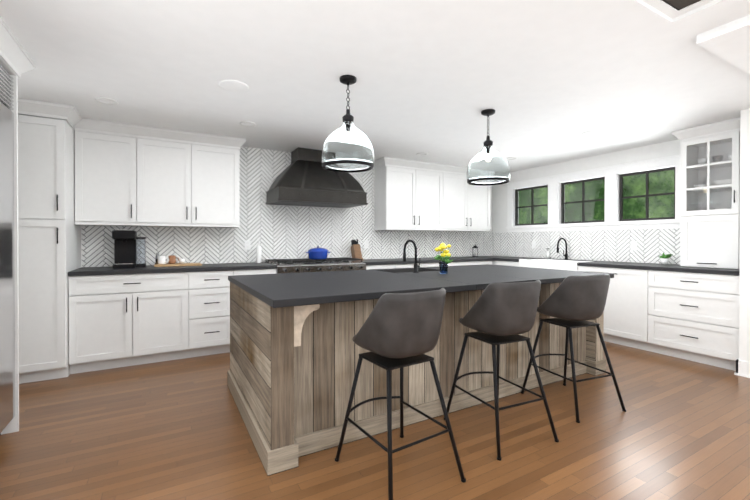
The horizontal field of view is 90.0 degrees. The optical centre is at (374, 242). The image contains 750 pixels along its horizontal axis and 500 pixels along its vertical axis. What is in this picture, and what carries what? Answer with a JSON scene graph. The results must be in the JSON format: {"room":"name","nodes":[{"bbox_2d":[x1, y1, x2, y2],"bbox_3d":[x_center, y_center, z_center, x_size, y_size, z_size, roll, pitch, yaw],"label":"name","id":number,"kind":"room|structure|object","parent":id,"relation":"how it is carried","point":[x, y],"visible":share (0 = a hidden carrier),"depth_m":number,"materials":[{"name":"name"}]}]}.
{"room":"kitchen","nodes":[
{"label":"kitchen","id":0,"kind":"room"},
{"bbox_2d":[81,148,491,266],"bbox_3d":[-0.823,-0.096,5.302,7.010,2.620,0.100,0,0,-29],"label":"wall","id":1,"kind":"structure","parent":0,"point":[252,262],"depth_m":4.97,"materials":[{"name":"paint"}]},
{"bbox_2d":[74,126,145,225],"bbox_3d":[-2.763,-0.657,3.944,0.574,0.916,0.348,0,0,-29],"label":"upper cabinet","id":2,"kind":"object","parent":1,"relation":"attached to","point":[134,175],"depth_m":3.80,"materials":[{"name":"white wood"}]},
{"bbox_2d":[146,134,241,225],"bbox_3d":[-2.147,-0.658,4.292,1.086,0.916,0.348,0,0,-29],"label":"upper cabinet","id":3,"kind":"object","parent":1,"relation":"attached to","point":[189,182],"depth_m":4.16,"materials":[{"name":"white wood"}]},
{"bbox_2d":[82,146,491,266],"bbox_3d":[-0.466,-0.478,5.440,6.039,1.472,0.006,0,0,-29],"label":"wall tile","id":4,"kind":"structure","parent":1,"relation":"attached to","point":[286,232],"depth_m":4.96,"materials":[{"name":"white tile"}]},
{"bbox_2d":[245,240,249,249],"bbox_3d":[-1.625,0.037,4.780,0.072,0.120,0.008,0,0,-29],"label":"electrical outlet plate","id":5,"kind":"object","parent":4,"relation":"attached to","point":[247,242],"depth_m":4.78,"materials":[{"name":"white plastic"}]},
{"bbox_2d":[364,240,368,247],"bbox_3d":[-0.127,0.033,5.626,0.072,0.120,0.008,0,0,-29],"label":"electrical outlet plate","id":6,"kind":"object","parent":4,"relation":"attached to","point":[366,245],"depth_m":5.62,"materials":[{"name":"white plastic"}]},
{"bbox_2d":[266,147,367,207],"bbox_3d":[-0.761,-0.851,4.915,1.184,0.722,0.612,0,0,-29],"label":"range hood","id":7,"kind":"object","parent":1,"relation":"attached to","point":[305,178],"visible":0.92,"depth_m":4.73,"materials":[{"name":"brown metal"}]},
{"bbox_2d":[374,165,445,228],"bbox_3d":[0.558,-0.666,5.819,1.106,0.916,0.348,0,0,-29],"label":"upper cabinet","id":8,"kind":"object","parent":1,"relation":"attached to","point":[411,195],"depth_m":5.62,"materials":[{"name":"white wood"}]},
{"bbox_2d":[446,169,490,231],"bbox_3d":[1.415,-0.668,6.303,1.106,0.916,0.348,0,0,-29],"label":"upper cabinet","id":9,"kind":"object","parent":1,"relation":"attached to","point":[468,207],"depth_m":6.14,"materials":[{"name":"white wood"}]},
{"bbox_2d":[0,341,749,499],"bbox_3d":[1.107,1.261,1.890,7.010,0.060,7.950,0,0,-29],"label":"floor","id":10,"kind":"structure","parent":0,"point":[679,429],"depth_m":2.27,"materials":[{"name":"brown wood"}]},
{"bbox_2d":[0,16,35,434],"bbox_3d":[-2.283,0.018,1.744,0.764,2.428,1.408,0,0,-29],"label":"cabinet","id":11,"kind":"object","parent":10,"relation":"on","point":[16,60],"visible":1,"depth_m":2.33,"materials":[{"name":"white wood"}]},
{"bbox_2d":[18,98,81,383],"bbox_3d":[-3.209,0.009,3.452,0.830,2.428,0.772,0,0,-29],"label":"pantry","id":12,"kind":"object","parent":10,"relation":"on","point":[49,244],"visible":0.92,"depth_m":3.27,"materials":[{"name":"white wood"}]},
{"bbox_2d":[69,274,191,373],"bbox_3d":[-2.515,0.764,3.924,0.980,0.916,0.638,0,0,-29],"label":"base cabinet","id":13,"kind":"object","parent":10,"relation":"on","point":[124,317],"depth_m":3.64,"materials":[{"name":"white wood"}]},
{"bbox_2d":[68,262,275,277],"bbox_3d":[-2.114,0.284,4.137,1.892,0.040,0.657,0,0,-29],"label":"countertop","id":14,"kind":"structure","parent":13,"relation":"on","point":[78,273],"depth_m":3.84,"materials":[{"name":"grey stone"}]},
{"bbox_2d":[112,229,145,268],"bbox_3d":[-2.584,0.068,3.955,0.285,0.393,0.295,0,0,-29],"label":"coffee maker","id":15,"kind":"object","parent":14,"relation":"on","point":[129,248],"visible":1,"depth_m":3.94,"materials":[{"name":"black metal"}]},
{"bbox_2d":[154,253,201,266],"bbox_3d":[-2.205,0.190,4.201,0.460,0.148,0.240,0,0,-29],"label":"cutting board","id":16,"kind":"object","parent":14,"relation":"on","point":[160,261],"visible":1,"depth_m":4.15,"materials":[{"name":"brown wood"}]},
{"bbox_2d":[256,240,261,262],"bbox_3d":[-1.461,0.120,4.713,0.069,0.283,0.066,0,0,-29],"label":"soap bottle","id":17,"kind":"object","parent":14,"relation":"on","point":[258,253],"visible":1,"depth_m":4.69,"materials":[{"name":"white ceramic"}]},
{"bbox_2d":[192,270,239,356],"bbox_3d":[-1.897,0.762,4.273,0.563,0.916,0.638,0,0,-29],"label":"base cabinet","id":18,"kind":"object","parent":10,"relation":"on","point":[210,288],"depth_m":4.00,"materials":[{"name":"white wood"}]},
{"bbox_2d":[240,266,276,274],"bbox_3d":[-1.500,0.761,4.497,0.472,0.916,0.638,0,0,-29],"label":"base cabinet","id":19,"kind":"object","parent":10,"relation":"on","point":[242,272],"depth_m":4.22,"materials":[{"name":"white wood"}]},
{"bbox_2d":[264,257,365,273],"bbox_3d":[-0.763,0.719,4.864,1.166,0.995,0.687,0,0,-29],"label":"range","id":20,"kind":"object","parent":10,"relation":"on","point":[298,265],"visible":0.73,"depth_m":4.66,"materials":[{"name":"silver metal"}]},
{"bbox_2d":[305,245,329,258],"bbox_3d":[-0.744,0.132,4.888,0.336,0.177,0.262,0,0,-29],"label":"pot","id":21,"kind":"object","parent":20,"relation":"on","point":[317,253],"visible":1,"depth_m":4.79,"materials":[{"name":"blue ceramic"}]},
{"bbox_2d":[366,265,400,269],"bbox_3d":[-0.050,0.757,5.315,0.511,0.916,0.638,0,0,-29],"label":"base cabinet","id":22,"kind":"object","parent":10,"relation":"on","point":[368,267],"depth_m":5.03,"materials":[{"name":"white wood"}]},
{"bbox_2d":[335,288,465,499],"bbox_3d":[0.117,0.736,2.025,0.486,0.994,0.557,0,0,-33],"label":"stool","id":23,"kind":"object","parent":10,"relation":"on","point":[401,331],"visible":1,"depth_m":1.85,"materials":[{"name":"grey leather"}]},
{"bbox_2d":[227,280,605,475],"bbox_3d":[0.450,0.776,3.357,3.130,0.896,1.421,0,0,-29],"label":"kitchen island","id":24,"kind":"object","parent":10,"relation":"on","point":[295,350],"depth_m":2.37,"materials":[{"name":"brown wood"}]},
{"bbox_2d":[228,264,613,307],"bbox_3d":[0.461,0.308,3.335,3.110,0.040,1.530,0,0,-29],"label":"island countertop","id":25,"kind":"structure","parent":24,"relation":"on","point":[280,290],"depth_m":2.78,"materials":[{"name":"grey stone"}]},
{"bbox_2d":[403,240,420,272],"bbox_3d":[0.354,0.131,3.624,0.082,0.311,0.232,0,0,-29],"label":"island faucet","id":26,"kind":"object","parent":25,"relation":"on","point":[416,266],"visible":1,"depth_m":3.55,"materials":[{"name":"black metal"}]},
{"bbox_2d":[434,243,452,273],"bbox_3d":[0.636,0.147,3.452,0.151,0.280,0.186,0,0,-29],"label":"vase","id":27,"kind":"object","parent":25,"relation":"on","point":[443,264],"visible":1,"depth_m":3.42,"materials":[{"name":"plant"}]},
{"bbox_2d":[401,261,448,267],"bbox_3d":[0.538,0.755,5.647,0.961,0.916,0.638,0,0,-29],"label":"base cabinet","id":28,"kind":"object","parent":10,"relation":"on","point":[435,263],"depth_m":5.39,"materials":[{"name":"white wood"}]},
{"bbox_2d":[449,261,491,265],"bbox_3d":[1.294,0.753,6.074,1.019,0.916,0.638,0,0,-29],"label":"base cabinet","id":29,"kind":"object","parent":10,"relation":"on","point":[454,263],"depth_m":5.80,"materials":[{"name":"white wood"}]},
{"bbox_2d":[359,257,492,264],"bbox_3d":[0.737,0.277,5.747,2.308,0.040,0.657,0,0,-29],"label":"countertop","id":30,"kind":"structure","parent":29,"relation":"on","point":[396,261],"depth_m":5.40,"materials":[{"name":"grey stone"}]},
{"bbox_2d":[350,239,362,260],"bbox_3d":[-0.263,0.106,5.380,0.110,0.303,0.205,0,0,-29],"label":"knife block","id":31,"kind":"object","parent":30,"relation":"on","point":[355,247],"visible":0.98,"depth_m":5.36,"materials":[{"name":"brown wood"}]},
{"bbox_2d":[444,280,558,460],"bbox_3d":[0.802,0.734,2.457,0.486,0.994,0.557,0,0,-24],"label":"stool","id":32,"kind":"object","parent":10,"relation":"on","point":[497,314],"visible":1,"depth_m":2.28,"materials":[{"name":"grey leather"}]},
{"bbox_2d":[494,260,513,265],"bbox_3d":[2.349,0.754,5.963,0.638,0.915,0.507,0,0,-29],"label":"base cabinet","id":33,"kind":"object","parent":10,"relation":"on","point":[496,262],"depth_m":5.87,"materials":[{"name":"white wood"}]},
{"bbox_2d":[520,274,625,422],"bbox_3d":[1.501,0.732,2.886,0.486,0.994,0.557,0,0,-21],"label":"stool","id":34,"kind":"object","parent":10,"relation":"on","point":[569,303],"visible":0.96,"depth_m":2.71,"materials":[{"name":"grey leather"}]},
{"bbox_2d":[578,264,637,347],"bbox_3d":[3.077,0.760,4.672,0.638,0.915,0.861,0,0,-29],"label":"base cabinet","id":35,"kind":"object","parent":10,"relation":"on","point":[621,307],"depth_m":4.39,"materials":[{"name":"white wood"}]},
{"bbox_2d":[638,268,739,370],"bbox_3d":[3.462,0.763,3.991,0.638,0.915,0.826,0,0,-29],"label":"base cabinet","id":36,"kind":"object","parent":10,"relation":"on","point":[683,312],"depth_m":3.81,"materials":[{"name":"white wood"}]},
{"bbox_2d":[466,256,739,275],"bbox_3d":[2.768,0.280,5.197,0.658,0.040,3.612,0,0,-29],"label":"countertop","id":37,"kind":"structure","parent":36,"relation":"on","point":[585,263],"depth_m":4.24,"materials":[{"name":"grey stone"}]},
{"bbox_2d":[472,245,477,256],"bbox_3d":[1.726,0.142,6.454,0.104,0.222,0.099,0,0,-29],"label":"lantern","id":38,"kind":"object","parent":37,"relation":"on","point":[475,252],"visible":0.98,"depth_m":6.44,"materials":[{"name":"black metal"}]},
{"bbox_2d":[546,248,549,258],"bbox_3d":[2.681,0.177,5.822,0.062,0.158,0.044,0,0,-29],"label":"soap pump","id":39,"kind":"object","parent":37,"relation":"on","point":[547,255],"visible":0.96,"depth_m":5.81,"materials":[{"name":"white ceramic"}]},
{"bbox_2d":[518,258,581,270],"bbox_3d":[2.600,0.389,5.353,0.502,0.270,0.909,0,0,-29],"label":"sink","id":40,"kind":"object","parent":37,"relation":"in","point":[572,265],"depth_m":5.22,"materials":[{"name":"white ceramic"}]},
{"bbox_2d":[557,238,567,259],"bbox_3d":[2.751,0.097,5.534,0.242,0.321,0.081,0,0,-29],"label":"faucet","id":41,"kind":"object","parent":37,"relation":"on","point":[566,256],"visible":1,"depth_m":5.55,"materials":[{"name":"black metal"}]},
{"bbox_2d":[659,253,672,263],"bbox_3d":[3.434,0.193,4.434,0.111,0.140,0.136,0,0,-29],"label":"plant pot","id":42,"kind":"object","parent":37,"relation":"on","point":[664,258],"visible":1,"depth_m":4.41,"materials":[{"name":"white ceramic"}]},
{"bbox_2d":[0,0,749,171],"bbox_3d":[1.107,-1.239,1.878,7.010,0.080,7.950,0,0,-29],"label":"ceiling","id":43,"kind":"structure","parent":0,"point":[549,82],"depth_m":2.63,"materials":[{"name":"paint"}]},
{"bbox_2d":[95,97,118,104],"bbox_3d":[-2.284,-1.205,3.196,0.162,0.013,0.162,0,0,34],"label":"recessed light","id":44,"kind":"object","parent":43,"relation":"in","point":[97,98],"depth_m":3.20,"materials":[{"name":"paint"}]},
{"bbox_2d":[218,80,248,91],"bbox_3d":[-1.086,-1.200,2.885,0.219,0.008,0.219,0,0,16],"label":"recessed light","id":45,"kind":"object","parent":43,"relation":"in","point":[234,85],"depth_m":2.86,"materials":[{"name":"paint"}]},
{"bbox_2d":[240,121,255,126],"bbox_3d":[-1.295,-1.208,3.824,0.162,0.013,0.162,0,0,16],"label":"recessed light","id":46,"kind":"object","parent":43,"relation":"in","point":[241,123],"depth_m":3.81,"materials":[{"name":"paint"}]},
{"bbox_2d":[321,75,374,172],"bbox_3d":[-0.198,-0.873,2.757,0.390,0.657,0.390,0,0,-29],"label":"pendant light","id":47,"kind":"object","parent":43,"relation":"hanging from","point":[347,147],"visible":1,"depth_m":2.63,"materials":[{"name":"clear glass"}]},
{"bbox_2d":[466,109,510,185],"bbox_3d":[1.043,-0.876,3.457,0.390,0.657,0.390,0,0,-29],"label":"pendant light","id":48,"kind":"object","parent":43,"relation":"hanging from","point":[488,165],"visible":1,"depth_m":3.33,"materials":[{"name":"clear glass"}]},
{"bbox_2d":[662,0,700,9],"bbox_3d":[1.116,-1.223,-0.172,2.980,0.012,3.280,0,0,-29],"label":"tray ceiling","id":49,"kind":"structure","parent":43,"relation":"attached to","point":[678,4],"depth_m":1.93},
{"bbox_2d":[697,15,749,73],"bbox_3d":[3.624,-1.170,1.008,1.918,0.050,3.760,0,0,-29],"label":"soffit ceiling","id":50,"kind":"structure","parent":43,"relation":"attached to","point":[729,42],"depth_m":2.16,"materials":[{"name":"paint"}]},
{"bbox_2d":[492,139,680,264],"bbox_3d":[4.108,-0.087,3.636,0.140,2.620,7.850,0,0,-29],"label":"wall","id":51,"kind":"structure","parent":0,"point":[499,192],"depth_m":5.54,"materials":[{"name":"paint"}]},
{"bbox_2d":[492,228,679,263],"bbox_3d":[2.913,0.045,5.605,0.006,0.424,3.034,0,0,-29],"label":"wall tile","id":52,"kind":"structure","parent":51,"relation":"attached to","point":[653,245],"depth_m":5.26,"materials":[{"name":"white tile"}]},
{"bbox_2d":[631,241,636,249],"bbox_3d":[3.339,0.047,4.838,0.006,0.120,0.072,0,0,-29],"label":"electrical outlet plate","id":53,"kind":"object","parent":52,"relation":"attached to","point":[633,243],"depth_m":4.83,"materials":[{"name":"white plastic"}]},
{"bbox_2d":[506,154,680,231],"bbox_3d":[3.024,-0.599,5.508,0.185,0.865,2.607,0,0,-29],"label":"window","id":54,"kind":"structure","parent":51,"relation":"in","point":[613,176],"depth_m":5.22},
{"bbox_2d":[672,117,739,268],"bbox_3d":[3.590,-0.471,3.955,0.442,1.472,0.608,0,0,-29],"label":"upper cabinet","id":55,"kind":"object","parent":51,"relation":"attached to","point":[710,203],"visible":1,"depth_m":3.91,"materials":[{"name":"white wood"}]},
{"bbox_2d":[739,109,749,361],"bbox_3d":[4.665,-0.079,1.815,0.680,2.620,4.132,0,0,-29],"label":"wall","id":56,"kind":"structure","parent":0,"point":[744,327],"depth_m":3.42,"materials":[{"name":"paint"}]},
{"bbox_2d":[734,359,749,377],"bbox_3d":[4.371,1.162,1.670,0.071,0.140,4.158,0,0,-29],"label":"baseboard return","id":57,"kind":"object","parent":56,"relation":"attached to","point":[742,368],"visible":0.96,"depth_m":3.42,"materials":[{"name":"white wood"}]},
{"label":"outside","id":58,"kind":"structure","parent":0,"visible":0},
{"bbox_2d":[519,170,673,223],"bbox_3d":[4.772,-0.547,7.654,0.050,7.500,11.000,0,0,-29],"label":"foliage","id":59,"kind":"object","parent":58,"point":[663,185],"depth_m":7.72,"materials":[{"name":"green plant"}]}
]}

